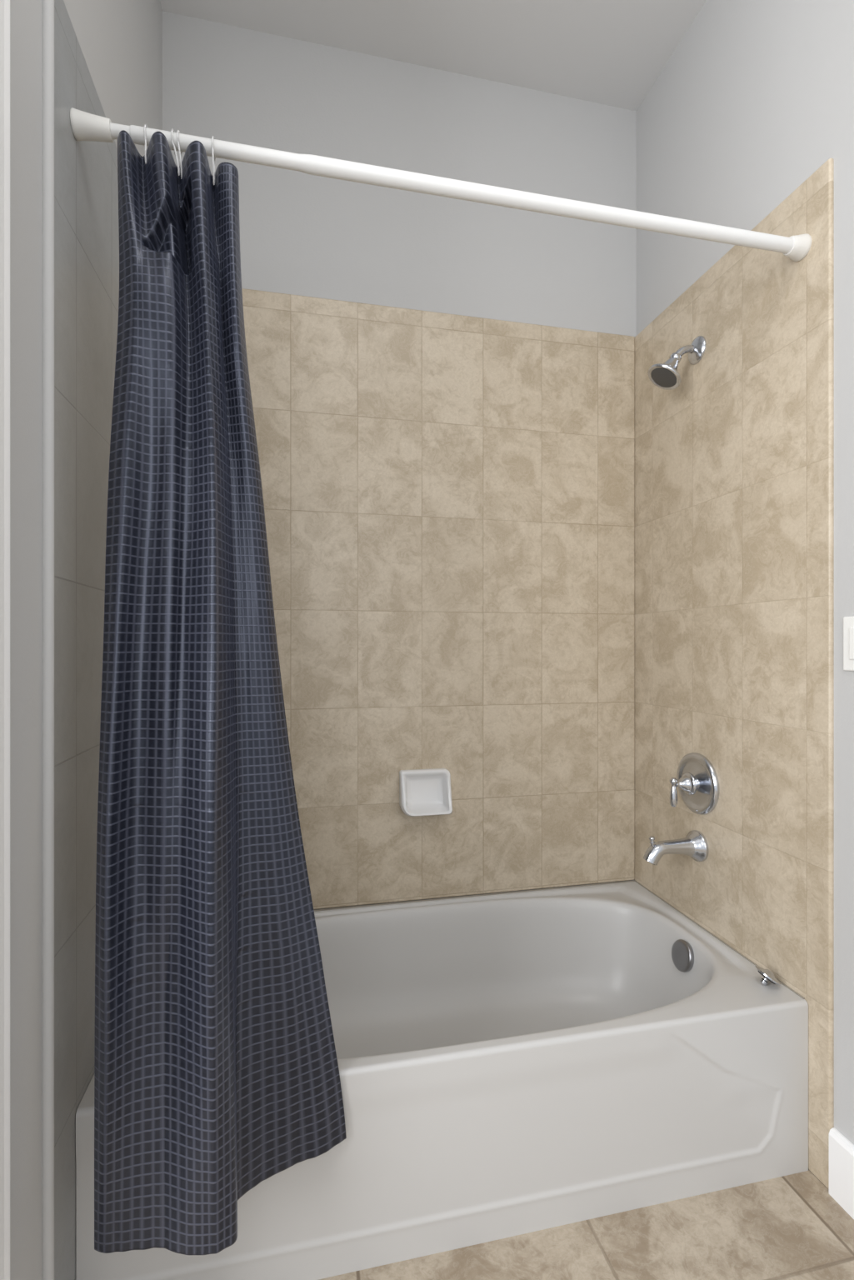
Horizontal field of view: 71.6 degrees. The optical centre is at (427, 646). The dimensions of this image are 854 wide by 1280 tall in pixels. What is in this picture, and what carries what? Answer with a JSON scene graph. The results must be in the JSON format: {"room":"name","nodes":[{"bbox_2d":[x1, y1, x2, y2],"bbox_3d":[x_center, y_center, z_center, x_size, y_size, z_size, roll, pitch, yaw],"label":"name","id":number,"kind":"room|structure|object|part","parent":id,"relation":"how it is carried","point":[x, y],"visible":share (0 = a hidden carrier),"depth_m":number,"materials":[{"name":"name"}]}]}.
{"room":"bathroom","nodes":[
{"label":"bathroom","id":0,"kind":"room"},
{"bbox_2d":[10,0,162,1279],"bbox_3d":[-0.736,-0.337,1.259,0.144,3.093,0.989,0,0,-12],"label":"wall","id":1,"kind":"structure","parent":0,"point":[99,57],"depth_m":0.97,"materials":[{"name":"grey paint"}]},
{"bbox_2d":[0,0,9,1279],"bbox_3d":[-0.634,-0.337,0.751,0.168,3.093,0.047,0,0,-12],"label":"trim","id":2,"kind":"structure","parent":1,"relation":"attached to","point":[4,4],"depth_m":0.78,"materials":[{"name":"white paint"}]},
{"bbox_2d":[70,107,812,261],"bbox_3d":[0.130,-0.927,1.211,1.537,0.065,0.055,0,0,-13],"label":"curtain rod","id":3,"kind":"object","parent":1,"relation":"attached to","point":[85,126],"visible":0.97,"depth_m":1.18,"materials":[{"name":"white metal"}]},
{"bbox_2d":[144,124,147,164],"bbox_3d":[-0.503,-0.896,1.066,0.005,0.079,0.039,0,0,-14],"label":"curtain hook","id":4,"kind":"object","parent":3,"relation":"hanging from","point":[145,125],"visible":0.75,"depth_m":1.05,"materials":[{"name":"white plastic"}]},
{"bbox_2d":[170,129,179,175],"bbox_3d":[-0.456,-0.893,1.078,0.014,0.085,0.036,0,0,-12],"label":"curtain hook","id":5,"kind":"object","parent":3,"relation":"hanging from","point":[172,130],"visible":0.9,"depth_m":1.06,"materials":[{"name":"white plastic"}]},
{"bbox_2d":[176,130,182,179],"bbox_3d":[-0.449,-0.893,1.080,0.008,0.085,0.036,0,0,-12],"label":"curtain hook","id":6,"kind":"object","parent":3,"relation":"hanging from","point":[178,131],"visible":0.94,"depth_m":1.07,"materials":[{"name":"white plastic"}]},
{"bbox_2d":[211,135,215,184],"bbox_3d":[-0.393,-0.894,1.093,0.003,0.085,0.036,0,0,-12],"label":"curtain hook","id":7,"kind":"object","parent":3,"relation":"hanging from","point":[212,137],"visible":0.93,"depth_m":1.08,"materials":[{"name":"white plastic"}]},
{"bbox_2d":[94,130,346,1254],"bbox_3d":[-0.339,0.030,1.034,0.402,1.820,0.233,0,0,-12],"label":"shower curtain","id":8,"kind":"object","parent":3,"relation":"hanging from","point":[217,1074],"visible":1,"depth_m":0.99,"materials":[{"name":"blue fabric"}]},
{"bbox_2d":[162,10,636,909],"bbox_3d":[-0.034,-0.337,1.968,1.836,3.093,0.120,0,0,-12],"label":"wall","id":9,"kind":"structure","parent":0,"point":[442,388],"depth_m":1.93,"materials":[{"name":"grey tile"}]},
{"bbox_2d":[399,768,452,816],"bbox_3d":[-0.002,0.465,1.886,0.167,0.140,0.054,0,0,-12],"label":"soap dish","id":10,"kind":"object","parent":9,"relation":"attached to","point":[422,792],"visible":1,"depth_m":1.90,"materials":[{"name":"white ceramic"}]},
{"bbox_2d":[160,0,706,111],"bbox_3d":[-0.430,-1.913,0.097,3.601,0.060,3.571,0,0,-12],"label":"ceiling","id":11,"kind":"structure","parent":0,"point":[610,52],"depth_m":1.82,"materials":[{"name":"white paint"}]},
{"bbox_2d":[318,1169,853,1279],"bbox_3d":[-0.430,1.240,0.097,3.601,0.060,3.571,0,0,-12],"label":"floor","id":12,"kind":"structure","parent":0,"point":[790,1227],"depth_m":1.20,"materials":[{"name":"beige tile"}]},
{"bbox_2d":[75,880,808,1279],"bbox_3d":[0.056,1.013,1.558,1.536,0.393,0.722,0,0,-12],"label":"bathtub","id":13,"kind":"object","parent":12,"relation":"on","point":[518,1062],"visible":0.84,"depth_m":1.29,"materials":[{"name":"grey ceramic"}]},
{"bbox_3d":[0.727,0.872,1.675,0.040,0.082,0.083,0,0,-12],"label":"overflow plate","id":14,"kind":"part","parent":13,"relation":"part of","materials":[{"name":"silver metal"}]},
{"bbox_2d":[755,965,780,985],"bbox_3d":[0.827,0.799,1.436,0.053,0.041,0.060,0,0,-12],"label":"stopper","id":15,"kind":"object","parent":13,"relation":"on","point":[767,975],"visible":1,"depth_m":1.43,"materials":[{"name":"silver metal"}]},
{"bbox_3d":[0.818,0.809,1.436,0.020,0.021,0.017,0,0,-12],"label":"stem","id":16,"kind":"part","parent":15,"relation":"part of","materials":[{"name":"silver metal"}]},
{"bbox_2d":[635,0,853,1189],"bbox_3d":[1.169,-0.337,0.397,0.150,3.093,3.481,0,0,-12],"label":"wall","id":17,"kind":"structure","parent":0,"point":[744,468],"depth_m":1.53,"materials":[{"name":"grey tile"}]},
{"bbox_2d":[643,830,709,864],"bbox_3d":[0.713,0.586,1.725,0.179,0.089,0.089,0,0,-12],"label":"tub spout","id":18,"kind":"object","parent":17,"relation":"attached to","point":[695,845],"visible":1,"depth_m":1.71,"materials":[{"name":"silver metal"}]},
{"bbox_3d":[0.650,0.566,1.712,0.018,0.036,0.017,0,0,-12],"label":"diverter knob","id":19,"kind":"part","parent":18,"relation":"part of","materials":[{"name":"silver metal"}]},
{"bbox_3d":[0.707,0.592,1.724,0.167,0.076,0.068,0,0,-12],"label":"spout","id":20,"kind":"part","parent":18,"relation":"part of","materials":[{"name":"silver metal"}]},
{"bbox_2d":[647,335,706,389],"bbox_3d":[0.724,-0.836,1.737,0.151,0.155,0.100,0,0,-12],"label":"shower","id":21,"kind":"object","parent":17,"relation":"attached to","point":[666,376],"visible":1,"depth_m":1.73,"materials":[{"name":"silver metal"}]},
{"bbox_3d":[0.756,-0.861,1.740,0.083,0.053,0.021,0,0,-12],"label":"shower arm","id":22,"kind":"part","parent":21,"relation":"part of","materials":[{"name":"silver metal"}]},
{"bbox_2d":[670,752,719,814],"bbox_3d":[0.754,0.402,1.734,0.094,0.179,0.179,0,0,-12],"label":"mixer valve","id":23,"kind":"object","parent":17,"relation":"attached to","point":[697,781],"visible":1,"depth_m":1.72,"materials":[{"name":"silver metal"}]},
{"bbox_3d":[0.719,0.424,1.727,0.021,0.087,0.021,0,0,-12],"label":"lever","id":24,"kind":"part","parent":23,"relation":"part of","materials":[{"name":"silver metal"}]},
{"bbox_2d":[829,1127,853,1219],"bbox_3d":[1.181,1.138,-0.004,0.015,0.144,2.693,0,0,-12],"label":"baseboard","id":25,"kind":"structure","parent":17,"relation":"attached to","point":[841,1149],"depth_m":1.28,"materials":[{"name":"white paint"}]},
{"bbox_2d":[843,615,853,670],"bbox_3d":[0.912,-0.006,1.253,0.010,0.117,0.070,0,0,-12],"label":"light switch","id":26,"kind":"object","parent":17,"relation":"attached to","point":[848,622],"visible":1,"depth_m":1.27,"materials":[{"name":"white plastic"}]}
]}

